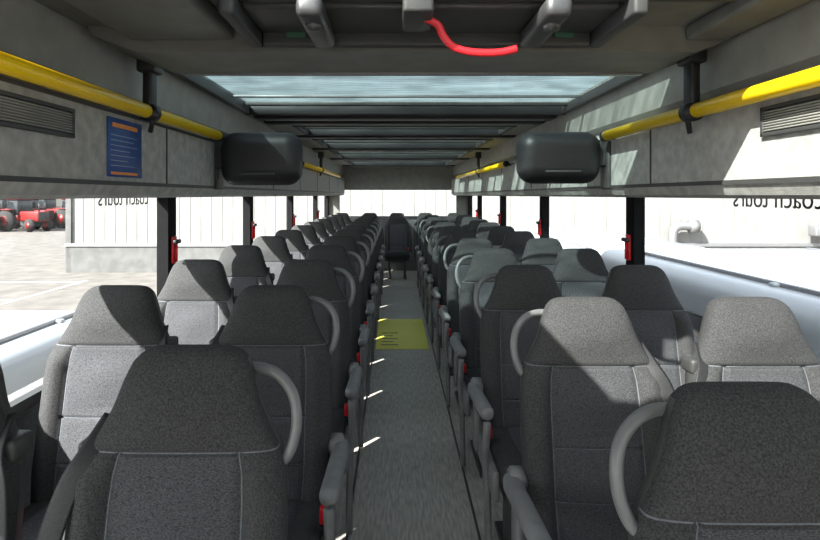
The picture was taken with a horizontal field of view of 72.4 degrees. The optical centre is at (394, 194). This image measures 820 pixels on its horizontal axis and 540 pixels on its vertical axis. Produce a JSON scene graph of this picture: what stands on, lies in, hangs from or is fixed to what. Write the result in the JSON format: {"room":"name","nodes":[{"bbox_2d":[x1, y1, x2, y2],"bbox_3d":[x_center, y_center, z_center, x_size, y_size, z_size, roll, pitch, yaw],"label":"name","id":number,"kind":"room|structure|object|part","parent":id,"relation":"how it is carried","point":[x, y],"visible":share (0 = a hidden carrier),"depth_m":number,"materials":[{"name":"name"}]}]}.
{"room":"vehicle interior","nodes":[
{"label":"vehicle interior","id":0,"kind":"room"},
{"bbox_2d":[8,196,327,507],"bbox_3d":[-1.337,0.440,4.700,0.105,2.120,12.800,0,0,0],"label":"wall","id":1,"kind":"structure","parent":0,"point":[25,402],"depth_m":3.22,"materials":[{"name":"plastic"}]},
{"bbox_2d":[0,0,344,198],"bbox_3d":[-1.150,-0.269,4.700,0.340,0.562,12.800,0,0,0],"label":"overhead luggage compartment","id":2,"kind":"object","parent":1,"relation":"attached to","point":[176,162],"visible":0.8,"depth_m":1.91,"materials":[{"name":"plastic"}]},
{"bbox_2d":[0,89,74,137],"bbox_3d":[-0.993,-0.220,1.465,0.012,0.090,0.530,0,0,0],"label":"air vent","id":3,"kind":"object","parent":2,"relation":"attached to","point":[17,111],"visible":1,"depth_m":1.54,"materials":[{"name":"plastic"}]},
{"bbox_2d":[107,116,141,177],"bbox_3d":[-0.996,-0.170,2.070,0.006,0.210,0.260,0,0,0],"label":"poster","id":4,"kind":"object","parent":2,"relation":"attached to","point":[124,138],"visible":1,"depth_m":2.05,"materials":[{"name":"blue paper"}]},
{"bbox_2d":[215,133,302,184],"bbox_3d":[-0.755,-0.200,3.113,0.480,0.290,0.199,0,0,0],"label":"monitor","id":5,"kind":"object","parent":2,"relation":"attached to","point":[242,158],"visible":0.99,"depth_m":3.04,"materials":[{"name":"black plastic"}]},
{"bbox_2d":[171,236,180,263],"bbox_3d":[-1.284,0.320,3.280,0.040,0.160,0.080,0,0,0],"label":"hammer","id":6,"kind":"object","parent":1,"relation":"attached to","point":[174,241],"visible":1,"depth_m":3.27,"materials":[{"name":"red plastic"}]},
{"bbox_2d":[251,221,256,238],"bbox_3d":[-1.284,0.320,5.100,0.040,0.160,0.080,0,0,0],"label":"hammer","id":7,"kind":"object","parent":1,"relation":"attached to","point":[253,225],"visible":1,"depth_m":5.07,"materials":[{"name":"red plastic"}]},
{"bbox_2d":[34,0,727,166],"bbox_3d":[0.065,-0.585,4.700,2.770,0.070,12.800,0,0,0],"label":"ceiling","id":8,"kind":"structure","parent":0,"point":[659,13],"depth_m":1.77,"materials":[{"name":"grey plastic"}]},
{"bbox_2d":[0,51,224,140],"bbox_3d":[-0.956,-0.398,1.610,0.083,0.305,2.860,0,0,0],"label":"handrail","id":9,"kind":"object","parent":8,"relation":"attached to","point":[10,65],"visible":0.9,"depth_m":1.86,"materials":[{"name":"metal"}]},
{"bbox_2d":[303,152,340,177],"bbox_3d":[-0.956,-0.398,7.650,0.083,0.305,3.940,0,0,0],"label":"handrail","id":10,"kind":"object","parent":8,"relation":"attached to","point":[320,169],"visible":0.83,"depth_m":7.16,"materials":[{"name":"metal"}]},
{"bbox_2d":[342,165,455,166],"bbox_3d":[0.070,-0.537,10.350,2.100,0.026,0.120,0,0,0],"label":"crossbeam","id":11,"kind":"object","parent":8,"relation":"attached to","point":[342,165],"visible":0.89,"depth_m":10.33,"materials":[{"name":"black metal"}]},
{"bbox_2d":[343,160,456,165],"bbox_3d":[0.075,-0.565,9.400,1.750,0.070,1.600,0,0,0],"label":"skylight","id":12,"kind":"object","parent":8,"relation":"attached to","point":[350,162],"visible":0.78,"depth_m":10.17,"materials":[{"name":"clear glass"}]},
{"bbox_2d":[330,158,469,159],"bbox_3d":[0.070,-0.537,8.400,2.100,0.026,0.120,0,0,0],"label":"crossbeam","id":13,"kind":"object","parent":8,"relation":"attached to","point":[330,158],"visible":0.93,"depth_m":8.36,"materials":[{"name":"black metal"}]},
{"bbox_2d":[312,148,489,150],"bbox_3d":[0.070,-0.537,6.600,2.100,0.026,0.120,0,0,0],"label":"crossbeam","id":14,"kind":"object","parent":8,"relation":"attached to","point":[319,149],"visible":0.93,"depth_m":6.54,"materials":[{"name":"black plastic"}]},
{"bbox_2d":[330,151,472,158],"bbox_3d":[0.075,-0.565,7.500,1.750,0.070,1.400,0,0,0],"label":"skylight","id":15,"kind":"object","parent":8,"relation":"attached to","point":[337,153],"visible":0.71,"depth_m":8.16,"materials":[{"name":"clear glass"}]},
{"bbox_2d":[312,139,492,148],"bbox_3d":[0.075,-0.565,5.900,1.750,0.070,1.000,0,0,0],"label":"skylight","id":16,"kind":"object","parent":8,"relation":"attached to","point":[326,143],"visible":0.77,"depth_m":6.37,"materials":[{"name":"clear glass"}]},
{"bbox_2d":[292,125,516,135],"bbox_3d":[0.075,-0.565,4.675,1.750,0.070,0.650,0,0,0],"label":"skylight","id":17,"kind":"object","parent":8,"relation":"attached to","point":[308,130],"visible":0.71,"depth_m":4.96,"materials":[{"name":"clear glass"}]},
{"bbox_2d":[263,121,545,124],"bbox_3d":[0.070,-0.537,4.200,2.100,0.026,0.120,0,0,0],"label":"crossbeam","id":18,"kind":"object","parent":8,"relation":"attached to","point":[265,122],"visible":0.93,"depth_m":4.14,"materials":[{"name":"black metal"}]},
{"bbox_2d":[253,115,557,120],"bbox_3d":[0.070,-0.534,3.900,2.100,0.031,0.120,0,0,0],"label":"crossbeam","id":19,"kind":"object","parent":8,"relation":"attached to","point":[258,117],"visible":0.93,"depth_m":3.84,"materials":[{"name":"black metal"}]},
{"bbox_2d":[296,135,516,138],"bbox_3d":[0.070,-0.537,5.200,2.100,0.026,0.120,0,0,0],"label":"crossbeam","id":20,"kind":"object","parent":8,"relation":"attached to","point":[298,136],"visible":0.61,"depth_m":5.16,"materials":[{"name":"black metal"}]},
{"bbox_2d":[164,69,650,114],"bbox_3d":[0.070,-0.565,2.960,2.120,0.070,1.520,0,0,0],"label":"skylight","id":21,"kind":"object","parent":8,"relation":"attached to","point":[249,108],"visible":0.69,"depth_m":3.56,"materials":[{"name":"clear glass"}]},
{"bbox_2d":[65,0,810,75],"bbox_3d":[0.065,-0.503,1.225,2.130,0.093,1.850,0,0,0],"label":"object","id":22,"kind":"structure","parent":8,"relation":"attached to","point":[188,37],"depth_m":1.82,"materials":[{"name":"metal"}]},
{"bbox_2d":[211,0,735,56],"bbox_3d":[0.210,-0.485,1.175,1.420,0.230,1.250,0,0,0],"label":"roof hatch","id":23,"kind":"object","parent":8,"relation":"attached to","point":[266,23],"depth_m":1.60,"materials":[{"name":"plastic"}]},
{"bbox_3d":[0.193,-0.432,1.500,0.273,0.124,0.013,0,0,0],"label":"hatch release handle","id":24,"kind":"part","parent":23,"relation":"part of","materials":[{"name":"red plastic"}]},
{"bbox_2d":[456,152,510,178],"bbox_3d":[1.076,-0.388,7.500,0.083,0.325,4.240,0,0,0],"label":"handrail","id":25,"kind":"object","parent":8,"relation":"attached to","point":[478,170],"visible":1,"depth_m":7.10,"materials":[{"name":"metal"}]},
{"bbox_2d":[599,50,819,141],"bbox_3d":[1.076,-0.388,1.520,0.083,0.325,2.680,0,0,0],"label":"handrail","id":26,"kind":"object","parent":8,"relation":"attached to","point":[692,109],"visible":0.91,"depth_m":1.96,"materials":[{"name":"metal"}]},
{"bbox_2d":[328,167,467,270],"bbox_3d":[0.065,0.440,11.140,2.770,2.120,0.080,0,0,0],"label":"wall","id":27,"kind":"structure","parent":0,"point":[356,178],"depth_m":11.10,"materials":[{"name":"carpet"}]},
{"bbox_2d":[336,271,502,539],"bbox_3d":[0.065,1.540,4.700,2.930,0.080,13.000,0,0,0],"label":"floor","id":28,"kind":"structure","parent":0,"point":[410,485],"depth_m":3.24,"materials":[{"name":"carpet"}]},
{"bbox_2d":[0,364,33,539],"bbox_3d":[-0.996,0.917,0.958,0.500,1.165,0.658,0,0,0],"label":"passenger seat","id":29,"kind":"object","parent":28,"relation":"on","point":[15,444],"visible":1,"depth_m":1.19,"materials":[{"name":"grey fabric"}]},
{"bbox_2d":[21,285,178,539],"bbox_3d":[-0.996,0.917,1.788,0.500,1.165,0.658,0,0,0],"label":"passenger seat","id":30,"kind":"object","parent":28,"relation":"on","point":[110,326],"visible":0.54,"depth_m":1.97,"materials":[{"name":"grey fabric"}]},
{"bbox_2d":[37,344,301,539],"bbox_3d":[-0.443,0.917,0.961,0.563,1.165,0.662,0,0,0],"label":"passenger seat","id":31,"kind":"object","parent":28,"relation":"on","point":[189,446],"visible":1,"depth_m":1.16,"materials":[{"name":"grey fabric"}]},
{"bbox_2d":[157,259,237,343],"bbox_3d":[-0.996,0.917,2.618,0.500,1.165,0.658,0,0,0],"label":"passenger seat","id":32,"kind":"object","parent":28,"relation":"on","point":[196,298],"visible":0.24,"depth_m":2.82,"materials":[{"name":"grey fabric"}]},
{"bbox_2d":[218,245,274,294],"bbox_3d":[-0.996,0.917,3.448,0.500,1.165,0.658,0,0,0],"label":"passenger seat","id":33,"kind":"object","parent":28,"relation":"on","point":[245,266],"visible":0.23,"depth_m":3.65,"materials":[{"name":"grey fabric"}]},
{"bbox_2d":[252,236,294,284],"bbox_3d":[-0.996,0.917,4.278,0.500,1.165,0.658,0,0,0],"label":"passenger seat","id":34,"kind":"object","parent":28,"relation":"on","point":[275,250],"visible":0.23,"depth_m":4.49,"materials":[{"name":"grey fabric"}]},
{"bbox_2d":[209,285,348,539],"bbox_3d":[-0.443,0.917,1.791,0.563,1.165,0.662,0,0,0],"label":"passenger seat","id":35,"kind":"object","parent":28,"relation":"on","point":[276,325],"visible":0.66,"depth_m":1.95,"materials":[{"name":"grey fabric"}]},
{"bbox_2d":[275,230,308,258],"bbox_3d":[-0.996,0.917,5.108,0.500,1.165,0.658,0,0,0],"label":"passenger seat","id":36,"kind":"object","parent":28,"relation":"on","point":[295,241],"visible":0.19,"depth_m":5.32,"materials":[{"name":"grey fabric"}]},
{"bbox_2d":[291,225,322,248],"bbox_3d":[-0.996,0.917,5.938,0.500,1.165,0.658,0,0,0],"label":"passenger seat","id":37,"kind":"object","parent":28,"relation":"on","point":[311,239],"visible":0.16,"depth_m":6.16,"materials":[{"name":"grey fabric"}]},
{"bbox_2d":[304,222,328,241],"bbox_3d":[-0.996,0.917,6.768,0.500,1.165,0.658,0,0,0],"label":"passenger seat","id":38,"kind":"object","parent":28,"relation":"on","point":[321,232],"visible":0.21,"depth_m":6.99,"materials":[{"name":"grey fabric"}]},
{"bbox_2d":[276,259,362,534],"bbox_3d":[-0.443,0.917,2.621,0.563,1.165,0.662,0,0,0],"label":"passenger seat","id":39,"kind":"object","parent":28,"relation":"on","point":[318,277],"visible":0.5,"depth_m":2.77,"materials":[{"name":"grey fabric"}]},
{"bbox_2d":[313,219,335,235],"bbox_3d":[-0.996,0.917,7.598,0.500,1.165,0.658,0,0,0],"label":"passenger seat","id":40,"kind":"object","parent":28,"relation":"on","point":[328,224],"visible":0.13,"depth_m":7.82,"materials":[{"name":"grey fabric"}]},
{"bbox_2d":[321,216,342,231],"bbox_3d":[-0.996,0.917,8.428,0.500,1.165,0.658,0,0,0],"label":"passenger seat","id":41,"kind":"object","parent":28,"relation":"on","point":[335,222],"visible":0.17,"depth_m":8.66,"materials":[{"name":"grey fabric"}]},
{"bbox_2d":[305,245,369,447],"bbox_3d":[-0.443,0.917,3.451,0.563,1.165,0.662,0,0,0],"label":"passenger seat","id":42,"kind":"object","parent":28,"relation":"on","point":[337,255],"visible":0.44,"depth_m":3.61,"materials":[{"name":"grey fabric"}]},
{"bbox_2d":[329,215,345,227],"bbox_3d":[-0.996,0.917,9.258,0.500,1.165,0.658,0,0,0],"label":"passenger seat","id":43,"kind":"object","parent":28,"relation":"on","point":[342,223],"visible":0.13,"depth_m":9.49,"materials":[{"name":"grey fabric"}]},
{"bbox_2d":[335,213,351,224],"bbox_3d":[-0.976,0.917,10.208,0.500,1.165,0.658,0,0,0],"label":"passenger seat","id":44,"kind":"object","parent":28,"relation":"on","point":[345,216],"visible":0.12,"depth_m":10.43,"materials":[{"name":"grey fabric"}]},
{"bbox_2d":[322,236,374,395],"bbox_3d":[-0.443,0.917,4.281,0.563,1.165,0.662,0,0,0],"label":"passenger seat","id":45,"kind":"object","parent":28,"relation":"on","point":[367,307],"visible":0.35,"depth_m":4.44,"materials":[{"name":"grey fabric"}]},
{"bbox_2d":[334,230,377,361],"bbox_3d":[-0.443,0.917,5.111,0.563,1.165,0.662,0,0,0],"label":"passenger seat","id":46,"kind":"object","parent":28,"relation":"on","point":[372,289],"visible":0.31,"depth_m":5.27,"materials":[{"name":"grey fabric"}]},
{"bbox_2d":[343,225,379,337],"bbox_3d":[-0.443,0.917,5.941,0.563,1.165,0.662,0,0,0],"label":"passenger seat","id":47,"kind":"object","parent":28,"relation":"on","point":[375,276],"visible":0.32,"depth_m":6.11,"materials":[{"name":"grey fabric"}]},
{"bbox_2d":[349,222,381,319],"bbox_3d":[-0.443,0.917,6.771,0.563,1.165,0.662,0,0,0],"label":"passenger seat","id":48,"kind":"object","parent":28,"relation":"on","point":[377,265],"visible":0.23,"depth_m":6.93,"materials":[{"name":"grey fabric"}]},
{"bbox_2d":[354,219,382,305],"bbox_3d":[-0.443,0.917,7.601,0.563,1.165,0.662,0,0,0],"label":"passenger seat","id":49,"kind":"object","parent":28,"relation":"on","point":[379,257],"visible":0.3,"depth_m":7.77,"materials":[{"name":"grey fabric"}]},
{"bbox_2d":[358,216,384,294],"bbox_3d":[-0.443,0.917,8.431,0.563,1.165,0.662,0,0,0],"label":"passenger seat","id":50,"kind":"object","parent":28,"relation":"on","point":[381,252],"visible":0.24,"depth_m":8.61,"materials":[{"name":"grey fabric"}]},
{"bbox_2d":[361,215,384,285],"bbox_3d":[-0.443,0.917,9.261,0.563,1.165,0.662,0,0,0],"label":"passenger seat","id":51,"kind":"object","parent":28,"relation":"on","point":[373,216],"visible":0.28,"depth_m":9.42,"materials":[{"name":"grey fabric"}]},
{"bbox_2d":[363,213,383,244],"bbox_3d":[-0.446,0.917,10.208,0.500,1.165,0.658,0,0,0],"label":"passenger seat","id":52,"kind":"object","parent":28,"relation":"on","point":[375,214],"visible":0.08,"depth_m":10.42,"materials":[{"name":"grey fabric"}]},
{"bbox_2d":[385,213,411,278],"bbox_3d":[0.064,0.917,10.208,0.500,1.165,0.658,0,0,0],"label":"passenger seat","id":53,"kind":"object","parent":28,"relation":"on","point":[398,237],"visible":1,"depth_m":10.33,"materials":[{"name":"grey fabric"}]},
{"bbox_2d":[376,319,428,348],"bbox_3d":[0.070,1.497,6.100,0.520,0.006,1.300,0,0,0],"label":"warning sign","id":54,"kind":"object","parent":28,"relation":"on","point":[392,333],"visible":1,"depth_m":6.01,"materials":[{"name":"yellow plastic"}]},
{"bbox_2d":[345,281,481,539],"bbox_3d":[0.080,1.497,4.100,0.592,0.006,11.400,0,0,0],"label":"strip","id":55,"kind":"object","parent":28,"relation":"on","point":[358,455],"visible":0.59,"depth_m":3.23,"materials":[{"name":"paint"}]},
{"bbox_2d":[414,213,431,259],"bbox_3d":[0.594,0.917,10.208,0.500,1.165,0.658,0,0,0],"label":"passenger seat","id":56,"kind":"object","parent":28,"relation":"on","point":[421,215],"visible":0.29,"depth_m":10.37,"materials":[{"name":"grey fabric"}]},
{"bbox_2d":[415,215,438,286],"bbox_3d":[0.613,0.917,9.111,0.563,1.165,0.662,0,0,0],"label":"passenger seat","id":57,"kind":"object","parent":28,"relation":"on","point":[418,247],"visible":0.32,"depth_m":9.26,"materials":[{"name":"grey fabric"}]},
{"bbox_2d":[417,217,442,299],"bbox_3d":[0.613,0.917,8.271,0.563,1.165,0.662,0,0,0],"label":"passenger seat","id":58,"kind":"object","parent":28,"relation":"on","point":[420,253],"visible":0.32,"depth_m":8.41,"materials":[{"name":"grey fabric"}]},
{"bbox_2d":[419,219,448,309],"bbox_3d":[0.613,0.917,7.431,0.563,1.165,0.662,0,0,0],"label":"passenger seat","id":59,"kind":"object","parent":28,"relation":"on","point":[424,259],"visible":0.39,"depth_m":7.57,"materials":[{"name":"grey fabric"}]},
{"bbox_2d":[422,222,455,327],"bbox_3d":[0.613,0.917,6.591,0.563,1.165,0.662,0,0,0],"label":"passenger seat","id":60,"kind":"object","parent":28,"relation":"on","point":[426,268],"visible":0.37,"depth_m":6.73,"materials":[{"name":"grey fabric"}]},
{"bbox_2d":[426,226,464,347],"bbox_3d":[0.613,0.917,5.751,0.563,1.165,0.662,0,0,0],"label":"passenger seat","id":61,"kind":"object","parent":28,"relation":"on","point":[432,278],"visible":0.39,"depth_m":5.90,"materials":[{"name":"grey fabric"}]},
{"bbox_2d":[446,213,460,222],"bbox_3d":[1.144,0.917,10.208,0.500,1.165,0.658,0,0,0],"label":"passenger seat","id":62,"kind":"object","parent":28,"relation":"on","point":[451,217],"visible":0.12,"depth_m":10.43,"materials":[{"name":"grey fabric"}]},
{"bbox_2d":[432,231,476,375],"bbox_3d":[0.613,0.917,4.911,0.563,1.165,0.662,0,0,0],"label":"passenger seat","id":63,"kind":"object","parent":28,"relation":"on","point":[440,292],"visible":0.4,"depth_m":5.05,"materials":[{"name":"grey fabric"}]},
{"bbox_2d":[454,215,470,225],"bbox_3d":[1.131,0.917,9.108,0.500,1.165,0.658,0,0,0],"label":"passenger seat","id":64,"kind":"object","parent":28,"relation":"on","point":[459,218],"visible":0.12,"depth_m":9.34,"materials":[{"name":"grey fabric"}]},
{"bbox_2d":[439,238,492,415],"bbox_3d":[0.613,0.917,4.071,0.563,1.165,0.662,0,0,0],"label":"passenger seat","id":65,"kind":"object","parent":28,"relation":"on","point":[449,313],"visible":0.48,"depth_m":4.21,"materials":[{"name":"grey fabric"}]},
{"bbox_2d":[460,217,477,229],"bbox_3d":[1.131,0.917,8.268,0.500,1.165,0.658,0,0,0],"label":"passenger seat","id":66,"kind":"object","parent":28,"relation":"on","point":[465,221],"visible":0.09,"depth_m":8.50,"materials":[{"name":"grey fabric"}]},
{"bbox_2d":[465,219,487,233],"bbox_3d":[1.131,0.917,7.428,0.500,1.165,0.658,0,0,0],"label":"passenger seat","id":67,"kind":"object","parent":28,"relation":"on","point":[473,225],"visible":0.11,"depth_m":7.66,"materials":[{"name":"grey fabric"}]},
{"bbox_2d":[450,248,518,477],"bbox_3d":[0.613,0.917,3.231,0.563,1.165,0.662,0,0,0],"label":"passenger seat","id":68,"kind":"object","parent":28,"relation":"on","point":[465,344],"visible":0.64,"depth_m":3.37,"materials":[{"name":"grey fabric"}]},
{"bbox_2d":[475,222,499,238],"bbox_3d":[1.131,0.917,6.588,0.500,1.165,0.658,0,0,0],"label":"passenger seat","id":69,"kind":"object","parent":28,"relation":"on","point":[483,229],"visible":0.15,"depth_m":6.81,"materials":[{"name":"grey fabric"}]},
{"bbox_2d":[487,226,514,247],"bbox_3d":[1.131,0.917,5.748,0.500,1.165,0.658,0,0,0],"label":"passenger seat","id":70,"kind":"object","parent":28,"relation":"on","point":[496,236],"visible":0.13,"depth_m":5.97,"materials":[{"name":"grey fabric"}]},
{"bbox_2d":[468,265,565,539],"bbox_3d":[0.613,0.917,2.391,0.563,1.165,0.662,0,0,0],"label":"passenger seat","id":71,"kind":"object","parent":28,"relation":"on","point":[517,290],"visible":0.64,"depth_m":2.53,"materials":[{"name":"grey fabric"}]},
{"bbox_2d":[499,231,534,261],"bbox_3d":[1.131,0.917,4.908,0.500,1.165,0.658,0,0,0],"label":"passenger seat","id":72,"kind":"object","parent":28,"relation":"on","point":[515,241],"visible":0.12,"depth_m":5.12,"materials":[{"name":"grey fabric"}]},
{"bbox_2d":[518,238,562,271],"bbox_3d":[1.131,0.917,4.068,0.500,1.165,0.658,0,0,0],"label":"passenger seat","id":73,"kind":"object","parent":28,"relation":"on","point":[538,251],"visible":0.17,"depth_m":4.28,"materials":[{"name":"grey fabric"}]},
{"bbox_2d":[552,248,608,296],"bbox_3d":[1.131,0.917,3.228,0.500,1.165,0.658,0,0,0],"label":"passenger seat","id":74,"kind":"object","parent":28,"relation":"on","point":[577,272],"visible":0.29,"depth_m":3.43,"materials":[{"name":"grey fabric"}]},
{"bbox_2d":[503,297,674,539],"bbox_3d":[0.613,0.917,1.551,0.563,1.165,0.662,0,0,0],"label":"passenger seat","id":75,"kind":"object","parent":28,"relation":"on","point":[586,368],"visible":0.93,"depth_m":1.71,"materials":[{"name":"grey fabric"}]},
{"bbox_2d":[599,265,694,389],"bbox_3d":[1.131,0.917,2.388,0.500,1.165,0.658,0,0,0],"label":"passenger seat","id":76,"kind":"object","parent":28,"relation":"on","point":[658,319],"visible":0.26,"depth_m":2.58,"materials":[{"name":"grey fabric"}]},
{"bbox_2d":[609,381,819,539],"bbox_3d":[0.613,0.917,0.711,0.563,1.165,0.662,0,0,0],"label":"passenger seat","id":77,"kind":"object","parent":28,"relation":"on","point":[731,460],"visible":1,"depth_m":0.93,"materials":[{"name":"grey fabric"}]},
{"bbox_2d":[681,297,819,401],"bbox_3d":[1.131,0.917,1.548,0.500,1.165,0.658,0,0,0],"label":"passenger seat","id":78,"kind":"object","parent":28,"relation":"on","point":[739,338],"visible":0.46,"depth_m":1.75,"materials":[{"name":"grey fabric"}]},
{"bbox_2d":[468,196,696,341],"bbox_3d":[1.468,0.440,4.700,0.105,2.120,12.800,0,0,0],"label":"wall","id":79,"kind":"structure","parent":0,"point":[635,206],"depth_m":3.40,"materials":[{"name":"metal"}]},
{"bbox_2d":[497,213,500,224],"bbox_3d":[1.414,0.320,7.600,0.040,0.160,0.080,0,0,0],"label":"hammer","id":80,"kind":"object","parent":79,"relation":"attached to","point":[499,214],"visible":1,"depth_m":7.59,"materials":[{"name":"red plastic"}]},
{"bbox_2d":[536,219,541,235],"bbox_3d":[1.414,0.320,5.500,0.040,0.160,0.080,0,0,0],"label":"hammer","id":81,"kind":"object","parent":79,"relation":"attached to","point":[539,222],"visible":1,"depth_m":5.48,"materials":[{"name":"red plastic"}]},
{"bbox_2d":[621,234,630,260],"bbox_3d":[1.414,0.320,3.420,0.040,0.160,0.080,0,0,0],"label":"hammer","id":82,"kind":"object","parent":79,"relation":"attached to","point":[627,239],"visible":1,"depth_m":3.40,"materials":[{"name":"red plastic"}]},
{"bbox_2d":[451,0,819,198],"bbox_3d":[1.275,-0.269,4.700,0.350,0.562,12.800,0,0,0],"label":"overhead luggage compartment","id":83,"kind":"object","parent":79,"relation":"attached to","point":[725,155],"visible":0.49,"depth_m":2.03,"materials":[{"name":"plastic"}]},
{"bbox_2d":[516,132,605,183],"bbox_3d":[0.873,-0.195,2.943,0.465,0.270,0.198,0,0,0],"label":"monitor","id":84,"kind":"object","parent":83,"relation":"attached to","point":[541,157],"visible":1,"depth_m":2.87,"materials":[{"name":"black plastic"}]},
{"bbox_2d":[760,94,819,136],"bbox_3d":[1.113,-0.220,1.450,0.012,0.090,0.500,0,0,0],"label":"air vent","id":85,"kind":"object","parent":83,"relation":"attached to","point":[801,114],"visible":1,"depth_m":1.57,"materials":[{"name":"plastic"}]},
{"label":"outside","id":86,"kind":"structure","parent":0,"visible":0},
{"bbox_2d":[0,226,156,309],"bbox_3d":[0.000,2.950,40.000,180.000,0.100,160.000,0,0,0],"label":"ground","id":87,"kind":"structure","parent":86,"point":[38,255],"depth_m":19.93,"materials":[{"name":"concrete"}]},
{"bbox_2d":[0,199,6,210],"bbox_3d":[-34.962,1.560,50.986,3.780,2.680,2.400,0,0,20],"label":"tractor","id":88,"kind":"object","parent":87,"relation":"on","point":[3,203],"visible":0.06,"depth_m":50.53,"materials":[{"name":"red paint"}]},
{"bbox_2d":[0,199,52,231],"bbox_3d":[-29.562,1.560,44.986,3.780,2.680,2.400,0,0,20],"label":"tractor","id":89,"kind":"object","parent":87,"relation":"on","point":[21,210],"visible":0.94,"depth_m":44.39,"materials":[{"name":"red paint"}]},
{"bbox_2d":[5,199,55,228],"bbox_3d":[-31.262,1.560,48.486,3.780,2.680,2.400,0,0,20],"label":"tractor","id":90,"kind":"object","parent":87,"relation":"on","point":[35,201],"visible":0.29,"depth_m":48.03,"materials":[{"name":"red paint"}]},
{"bbox_2d":[0,310,74,395],"bbox_3d":[-3.475,1.925,2.150,2.310,1.950,5.520,0,0,0],"label":"panel","id":91,"kind":"object","parent":87,"relation":"on","point":[28,338],"visible":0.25,"depth_m":3.83,"materials":[{"name":"paint"}]},
{"bbox_2d":[0,280,87,304],"bbox_3d":[-12.950,2.897,10.500,5.100,0.005,17.000,0,0,0],"label":"parking line","id":92,"kind":"object","parent":87,"relation":"on","point":[85,280],"visible":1,"depth_m":18.11,"materials":[{"name":"paint"}]},
{"bbox_2d":[39,199,62,213],"bbox_3d":[-32.462,1.560,52.986,3.780,2.680,2.400,0,0,20],"label":"tractor","id":93,"kind":"object","parent":87,"relation":"on","point":[50,203],"visible":0.16,"depth_m":52.76,"materials":[{"name":"red paint"}]},
{"bbox_2d":[53,199,64,228],"bbox_3d":[-27.462,1.560,48.986,3.780,2.680,2.400,0,0,20],"label":"tractor","id":94,"kind":"object","parent":87,"relation":"on","point":[59,216],"visible":0.14,"depth_m":48.26,"materials":[{"name":"red paint"}]},
{"bbox_2d":[65,190,819,272],"bbox_3d":[13.850,0.775,25.450,52.700,4.250,9.500,0,0,0],"label":"warehouse building","id":95,"kind":"structure","parent":87,"relation":"on","point":[114,238],"depth_m":21.00,"materials":[{"name":"metal"}]},
{"bbox_2d":[668,220,700,242],"bbox_3d":[10.563,1.507,20.550,1.075,1.195,0.480,0,0,0],"label":"duct","id":96,"kind":"object","parent":95,"relation":"attached to","point":[692,226],"visible":0.85,"depth_m":20.41,"materials":[{"name":"metal"}]},
{"bbox_2d":[514,227,706,254],"bbox_3d":[4.200,1.885,12.250,2.460,2.030,6.520,0,0,0],"label":"minibus","id":97,"kind":"object","parent":87,"relation":"on","point":[601,241],"visible":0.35,"depth_m":11.08,"materials":[{"name":"paint"}]},
{"bbox_2d":[601,248,819,360],"bbox_3d":[3.625,1.745,2.700,2.610,2.310,7.820,0,0,0],"label":"panel","id":98,"kind":"object","parent":87,"relation":"on","point":[696,277],"visible":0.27,"depth_m":4.48,"materials":[{"name":"paint"}]},
{"bbox_3d":[-1.353,0.363,2.365,0.006,0.703,1.710,0,0,0],"label":"window","id":99,"kind":"structure","parent":0,"visible":0},
{"bbox_2d":[98,198,147,205],"bbox_3d":[-1.365,0.013,2.836,0.002,0.076,0.519,0,0,0],"label":"lettering","id":100,"kind":"object","parent":99,"relation":"attached to","point":[112,199],"depth_m":2.79,"materials":[{"name":"black paint"}]},
{"bbox_3d":[1.483,0.363,2.460,0.006,0.703,1.800,0,0,0],"label":"window","id":101,"kind":"structure","parent":0,"visible":0},
{"bbox_2d":[733,198,819,208],"bbox_3d":[1.495,0.013,2.214,0.002,0.076,0.519,0,0,0],"label":"lettering","id":102,"kind":"object","parent":101,"relation":"attached to","point":[736,199],"depth_m":2.16,"materials":[{"name":"black paint"}]},
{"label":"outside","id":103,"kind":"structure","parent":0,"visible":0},
{"bbox_2d":[808,225,819,235],"bbox_3d":[15.800,1.300,20.405,1.200,0.400,0.490,0,0,0],"label":"air conditioner","id":104,"kind":"object","parent":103,"point":[813,230],"visible":1,"depth_m":20.32,"materials":[{"name":"metal"}]}
]}

